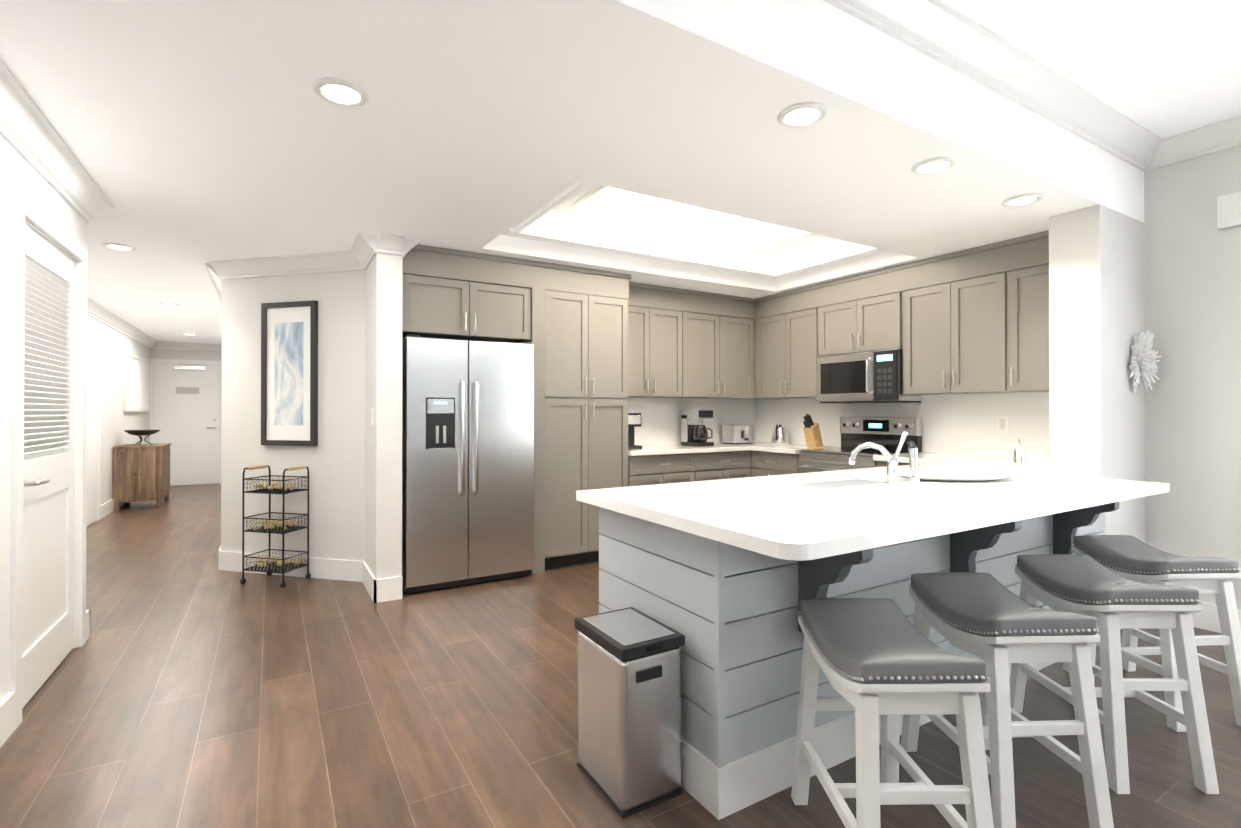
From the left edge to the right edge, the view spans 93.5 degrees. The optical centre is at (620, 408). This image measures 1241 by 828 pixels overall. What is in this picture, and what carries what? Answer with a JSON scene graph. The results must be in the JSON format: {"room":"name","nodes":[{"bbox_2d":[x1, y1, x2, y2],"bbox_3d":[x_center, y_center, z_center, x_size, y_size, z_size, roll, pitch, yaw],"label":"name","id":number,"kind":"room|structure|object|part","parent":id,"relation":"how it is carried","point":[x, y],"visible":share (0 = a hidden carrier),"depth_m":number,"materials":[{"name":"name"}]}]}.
{"room":"kitchen","nodes":[
{"label":"kitchen","id":0,"kind":"room"},
{"bbox_2d":[0,133,87,701],"bbox_3d":[-1.110,-0.228,-0.282,0.450,2.950,7.930,0,0,-31],"label":"wall","id":1,"kind":"structure","parent":0,"point":[20,172],"depth_m":2.26,"materials":[{"name":"paint"}]},
{"bbox_2d":[22,223,75,708],"bbox_3d":[-2.650,0.239,2.722,0.099,2.032,0.860,0,0,-31],"label":"door","id":2,"kind":"structure","parent":1,"relation":"in","point":[49,460],"depth_m":2.73,"materials":[{"name":"white wood"}]},
{"bbox_3d":[-2.475,0.312,2.465,0.064,0.054,0.163,0,0,-31],"label":"handle","id":3,"kind":"part","parent":2,"relation":"part of","materials":[{"name":"silver metal"}]},
{"bbox_2d":[9,188,92,729],"bbox_3d":[-2.708,0.201,2.688,0.168,2.125,1.020,0,0,-31],"label":"door frame","id":4,"kind":"structure","parent":1,"relation":"attached to","point":[30,213],"depth_m":2.35,"materials":[{"name":"white wood"}]},
{"bbox_2d":[0,0,1240,350],"bbox_3d":[-0.974,-1.300,4.453,6.310,0.556,15.900,0,0,-31],"label":"crown molding","id":5,"kind":"structure","parent":1,"relation":"attached to","point":[954,38],"depth_m":2.82,"materials":[{"name":"white wood"}]},
{"bbox_2d":[87,315,150,504],"bbox_3d":[-5.792,-0.073,6.197,0.150,2.710,8.240,0,0,-31],"label":"wall","id":6,"kind":"structure","parent":0,"point":[117,420],"depth_m":7.37,"materials":[{"name":"beige paint"}]},
{"bbox_2d":[86,338,98,526],"bbox_3d":[-5.737,0.257,6.310,0.059,2.039,0.894,0,0,-31],"label":"door","id":7,"kind":"structure","parent":6,"relation":"in","point":[92,417],"depth_m":6.47,"materials":[{"name":"white wood"}]},
{"bbox_2d":[93,332,100,520],"bbox_3d":[-5.756,0.220,6.298,0.018,2.125,1.050,0,0,-31],"label":"door frame","id":8,"kind":"structure","parent":6,"relation":"attached to","point":[96,337],"depth_m":6.70,"materials":[{"name":"white wood"}]},
{"bbox_2d":[124,351,149,410],"bbox_3d":[-7.136,-0.366,8.622,0.035,0.820,1.700,0,0,-31],"label":"art","id":9,"kind":"object","parent":6,"relation":"attached to","point":[136,380],"visible":1,"depth_m":8.49},
{"bbox_2d":[151,348,218,485],"bbox_3d":[-7.217,-0.053,10.059,1.320,2.710,0.150,0,0,-31],"label":"wall","id":10,"kind":"structure","parent":0,"point":[155,353],"depth_m":9.87,"materials":[{"name":"beige paint"}]},
{"bbox_2d":[150,358,221,483],"bbox_3d":[-7.337,0.239,9.887,1.070,2.125,0.018,0,0,-31],"label":"door frame","id":11,"kind":"structure","parent":10,"relation":"attached to","point":[166,361],"depth_m":9.74,"materials":[{"name":"white wood"}]},
{"bbox_2d":[153,363,220,485],"bbox_3d":[-7.326,0.276,9.869,0.914,2.039,0.058,0,0,-31],"label":"entry door","id":12,"kind":"structure","parent":10,"relation":"in","point":[186,412],"depth_m":9.89,"materials":[{"name":"grey wood"}]},
{"bbox_2d":[219,351,221,424],"bbox_3d":[-4.811,-0.066,7.516,0.150,2.710,6.687,0,0,-31],"label":"wall","id":13,"kind":"structure","parent":0,"point":[220,352],"depth_m":10.13,"materials":[{"name":"beige paint"}]},
{"bbox_2d":[219,270,365,581],"bbox_3d":[-2.498,-0.082,4.511,1.321,2.710,0.156,0,0,14],"label":"wall","id":14,"kind":"structure","parent":0,"point":[334,460],"depth_m":4.41,"materials":[{"name":"beige paint"}]},
{"bbox_2d":[261,300,317,445],"bbox_3d":[-2.518,-0.263,4.433,0.490,1.090,0.032,0,0,14],"label":"picture frame","id":15,"kind":"object","parent":14,"relation":"attached to","point":[289,373],"visible":0.98,"depth_m":4.43,"materials":[{"name":"brown metal"}]},
{"bbox_2d":[365,252,402,578],"bbox_3d":[-1.701,-0.084,4.151,0.160,2.710,0.660,0,0,-31],"label":"wall","id":16,"kind":"structure","parent":0,"point":[383,399],"depth_m":3.88,"materials":[{"name":"beige paint"}]},
{"bbox_2d":[371,408,373,424],"bbox_3d":[-1.690,0.052,3.967,0.008,0.115,0.075,0,0,-31],"label":"switch plate","id":17,"kind":"object","parent":16,"relation":"attached to","point":[372,416],"visible":0.93,"depth_m":3.94,"materials":[{"name":"white plastic"}]},
{"bbox_2d":[0,0,1143,343],"bbox_3d":[-2.312,-1.426,6.683,6.610,0.600,11.000,0,0,-31],"label":"ceiling","id":18,"kind":"structure","parent":0,"point":[196,136],"depth_m":2.53,"materials":[{"name":"white paint"}]},
{"bbox_2d":[102,243,136,250],"bbox_3d":[-3.522,-1.133,4.101,0.190,0.012,0.190,0,0,-31],"label":"recessed light","id":19,"kind":"object","parent":18,"relation":"in","point":[118,246],"visible":1,"depth_m":4.09,"materials":[{"name":"beige plastic"}]},
{"bbox_2d":[158,303,179,305],"bbox_3d":[-4.880,-1.122,6.306,0.190,0.012,0.190,0,0,-31],"label":"recessed light","id":20,"kind":"object","parent":18,"relation":"in","point":[168,304],"visible":1,"depth_m":6.29,"materials":[{"name":"beige plastic"}]},
{"bbox_2d":[312,78,369,106],"bbox_3d":[-1.014,-1.144,2.119,0.190,0.012,0.190,0,0,-31],"label":"recessed light","id":21,"kind":"object","parent":18,"relation":"in","point":[340,92],"visible":0.98,"depth_m":2.11,"materials":[{"name":"beige plastic"}]},
{"bbox_2d":[570,185,809,247],"bbox_3d":[0.663,-1.430,4.340,1.920,0.033,0.780,0,0,-31],"label":"ceiling light panel","id":22,"kind":"object","parent":18,"relation":"attached to","point":[605,201],"visible":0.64,"depth_m":4.34,"materials":[{"name":"beige plastic"}]},
{"bbox_2d":[777,102,827,127],"bbox_3d":[0.709,-1.143,2.279,0.190,0.012,0.190,0,0,-31],"label":"recessed light","id":23,"kind":"object","parent":18,"relation":"in","point":[803,114],"visible":0.98,"depth_m":2.27,"materials":[{"name":"beige plastic"}]},
{"bbox_2d":[911,157,956,174],"bbox_3d":[1.476,-1.140,2.750,0.190,0.012,0.190,0,0,-31],"label":"recessed light","id":24,"kind":"object","parent":18,"relation":"in","point":[933,165],"visible":1,"depth_m":2.73,"materials":[{"name":"beige plastic"}]},
{"bbox_2d":[1001,193,1042,206],"bbox_3d":[2.199,-1.138,3.196,0.190,0.012,0.190,0,0,-31],"label":"recessed light","id":25,"kind":"object","parent":18,"relation":"in","point":[1021,200],"visible":1,"depth_m":3.19,"materials":[{"name":"beige plastic"}]},
{"bbox_2d":[0,483,1240,827],"bbox_3d":[-1.064,1.333,4.560,8.000,0.120,17.400,0,0,-31],"label":"floor","id":26,"kind":"structure","parent":0,"point":[188,685],"depth_m":2.35,"materials":[{"name":"brown wood"}]},
{"bbox_2d":[113,443,170,510],"bbox_3d":[-6.336,0.887,7.752,0.498,0.805,0.735,0,0,-31],"label":"chest","id":27,"kind":"object","parent":26,"relation":"on","point":[141,472],"visible":1,"depth_m":7.47,"materials":[{"name":"brown wood"}]},
{"bbox_2d":[124,430,159,444],"bbox_3d":[-6.318,0.385,7.710,0.380,0.198,0.380,0,0,-31],"label":"decorative bowl","id":28,"kind":"object","parent":27,"relation":"on","point":[139,433],"visible":1,"depth_m":7.63,"materials":[{"name":"metal"}]},
{"bbox_2d":[240,465,310,587],"bbox_3d":[-2.529,0.848,4.285,0.374,0.845,0.270,0,0,14],"label":"cart","id":29,"kind":"object","parent":26,"relation":"on","point":[281,525],"visible":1,"depth_m":4.25,"materials":[{"name":"metal"}]},
{"bbox_2d":[575,607,684,818],"bbox_3d":[0.025,0.998,1.980,0.240,0.522,0.329,0,0,-31],"label":"trash can","id":30,"kind":"object","parent":26,"relation":"on","point":[629,712],"visible":1,"depth_m":1.86,"materials":[{"name":"silver metal"}]},
{"bbox_2d":[402,230,1169,819],"bbox_3d":[0.814,0.066,3.853,3.839,2.406,3.743,0,0,-31],"label":"kitchen cabinets","id":31,"kind":"object","parent":26,"relation":"on","point":[522,382],"visible":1,"depth_m":4.08,"materials":[{"name":"grey wood"}]},
{"bbox_2d":[402,334,533,593],"bbox_3d":[-1.198,0.380,4.418,0.920,1.760,0.695,0,0,-31],"label":"fridge","id":32,"kind":"object","parent":31,"relation":"in","point":[468,406],"depth_m":4.13,"materials":[{"name":"silver metal"}]},
{"bbox_2d":[723,425,753,443],"bbox_3d":[1.229,0.270,6.050,0.280,0.192,0.185,0,0,-31],"label":"toaster","id":33,"kind":"object","parent":31,"relation":"on","point":[732,434],"depth_m":5.98,"materials":[{"name":"silver metal"}]},
{"bbox_2d":[771,424,788,444],"bbox_3d":[1.625,0.262,5.947,0.219,0.206,0.173,0,0,-31],"label":"kettle","id":34,"kind":"object","parent":31,"relation":"on","point":[780,436],"depth_m":5.88,"materials":[{"name":"silver metal"}]},
{"bbox_2d":[628,442,1049,467],"bbox_3d":[1.434,0.328,4.605,2.001,0.140,3.089,0,0,-31],"label":"countertop","id":35,"kind":"structure","parent":31,"relation":"on","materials":[{"name":"white stone"}]},
{"bbox_2d":[797,417,921,472],"bbox_3d":[1.986,0.660,4.937,0.704,1.170,0.750,0,0,-31],"label":"stove","id":36,"kind":"object","parent":31,"relation":"in","point":[886,432],"depth_m":4.95,"materials":[{"name":"silver metal"}]},
{"bbox_2d":[848,430,919,485],"bbox_3d":[1.258,0.223,2.744,0.231,0.250,0.309,0,0,-31],"label":"faucet","id":37,"kind":"object","parent":31,"relation":"on","point":[914,480],"depth_m":2.70,"materials":[{"name":"silver metal"}]},
{"bbox_3d":[1.649,0.337,2.882,0.527,0.022,0.391,0,0,-31],"label":"platter","id":38,"kind":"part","parent":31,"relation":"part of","materials":[{"name":"white ceramic"}]},
{"bbox_2d":[791,598,993,827],"bbox_3d":[0.721,0.926,1.616,0.332,0.663,0.555,0,0,-1],"label":"stool","id":39,"kind":"object","parent":26,"relation":"on","point":[888,661],"visible":1,"depth_m":1.42,"materials":[{"name":"white wood"}]},
{"bbox_2d":[900,572,1113,827],"bbox_3d":[1.221,0.927,1.910,0.332,0.663,0.555,0,0,-2],"label":"stool","id":40,"kind":"object","parent":26,"relation":"on","point":[993,623],"visible":0.98,"depth_m":1.70,"materials":[{"name":"white wood"}]},
{"bbox_2d":[1009,554,1218,793],"bbox_3d":[1.788,0.929,2.180,0.332,0.663,0.555,0,0,0],"label":"stool","id":41,"kind":"object","parent":26,"relation":"on","point":[1113,603],"visible":0.96,"depth_m":1.97,"materials":[{"name":"white wood"}]},
{"bbox_2d":[1063,535,1240,731],"bbox_3d":[2.320,0.931,2.558,0.332,0.663,0.555,0,0,-3],"label":"stool","id":42,"kind":"object","parent":26,"relation":"on","point":[1130,557],"visible":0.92,"depth_m":2.36,"materials":[{"name":"white wood"}]},
{"bbox_2d":[627,397,754,445],"bbox_3d":[0.626,0.140,5.928,1.980,0.530,0.005,0,0,-31],"label":"tile backsplash","id":43,"kind":"structure","parent":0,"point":[662,415],"depth_m":5.89,"materials":[{"name":"white tile"}]},
{"bbox_2d":[641,415,644,426],"bbox_3d":[0.201,0.121,5.664,0.076,0.115,0.008,0,0,-31],"label":"electrical outlet plate","id":44,"kind":"object","parent":43,"relation":"attached to","point":[642,420],"visible":0.57,"depth_m":5.67,"materials":[{"name":"white plastic"}]},
{"bbox_2d":[943,0,1240,138],"bbox_3d":[2.212,-1.661,-0.047,5.780,0.120,5.200,0,0,-31],"label":"ceiling","id":45,"kind":"structure","parent":0,"point":[1162,69],"depth_m":2.57,"materials":[{"name":"white paint"}]},
{"bbox_2d":[1049,145,1240,609],"bbox_3d":[3.416,-0.211,2.796,0.780,2.950,8.550,0,0,-31],"label":"wall","id":46,"kind":"structure","parent":0,"point":[1167,272],"depth_m":3.39,"materials":[{"name":"beige paint"}]},
{"bbox_2d":[0,499,1240,747],"bbox_3d":[-0.974,1.197,4.440,6.310,0.150,15.900,0,0,-31],"label":"baseboard","id":47,"kind":"structure","parent":46,"relation":"attached to","point":[390,589],"depth_m":3.36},
{"bbox_2d":[755,392,1049,459],"bbox_3d":[2.293,0.136,5.126,0.005,0.530,3.094,0,0,-31],"label":"tile backsplash","id":48,"kind":"structure","parent":46,"relation":"attached to","point":[963,424],"depth_m":4.60,"materials":[{"name":"white tile"}]},
{"bbox_2d":[997,416,1007,431],"bbox_3d":[2.797,0.114,4.272,0.008,0.115,0.076,0,0,-31],"label":"electrical outlet plate","id":49,"kind":"object","parent":48,"relation":"attached to","point":[1002,423],"visible":1,"depth_m":4.27,"materials":[{"name":"white plastic"}]},
{"bbox_2d":[1129,330,1160,393],"bbox_3d":[3.125,-0.276,3.458,0.302,0.385,0.108,0,0,-31],"label":"wall art","id":50,"kind":"object","parent":46,"relation":"attached to","point":[1143,366],"visible":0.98,"depth_m":3.43},
{"bbox_2d":[1217,192,1240,228],"bbox_3d":[3.421,-1.104,3.230,0.030,0.180,0.160,0,0,-31],"label":"thermostat","id":51,"kind":"object","parent":46,"relation":"attached to","point":[1228,210],"visible":0.89,"depth_m":3.25,"materials":[{"name":"white plastic"}]}
]}

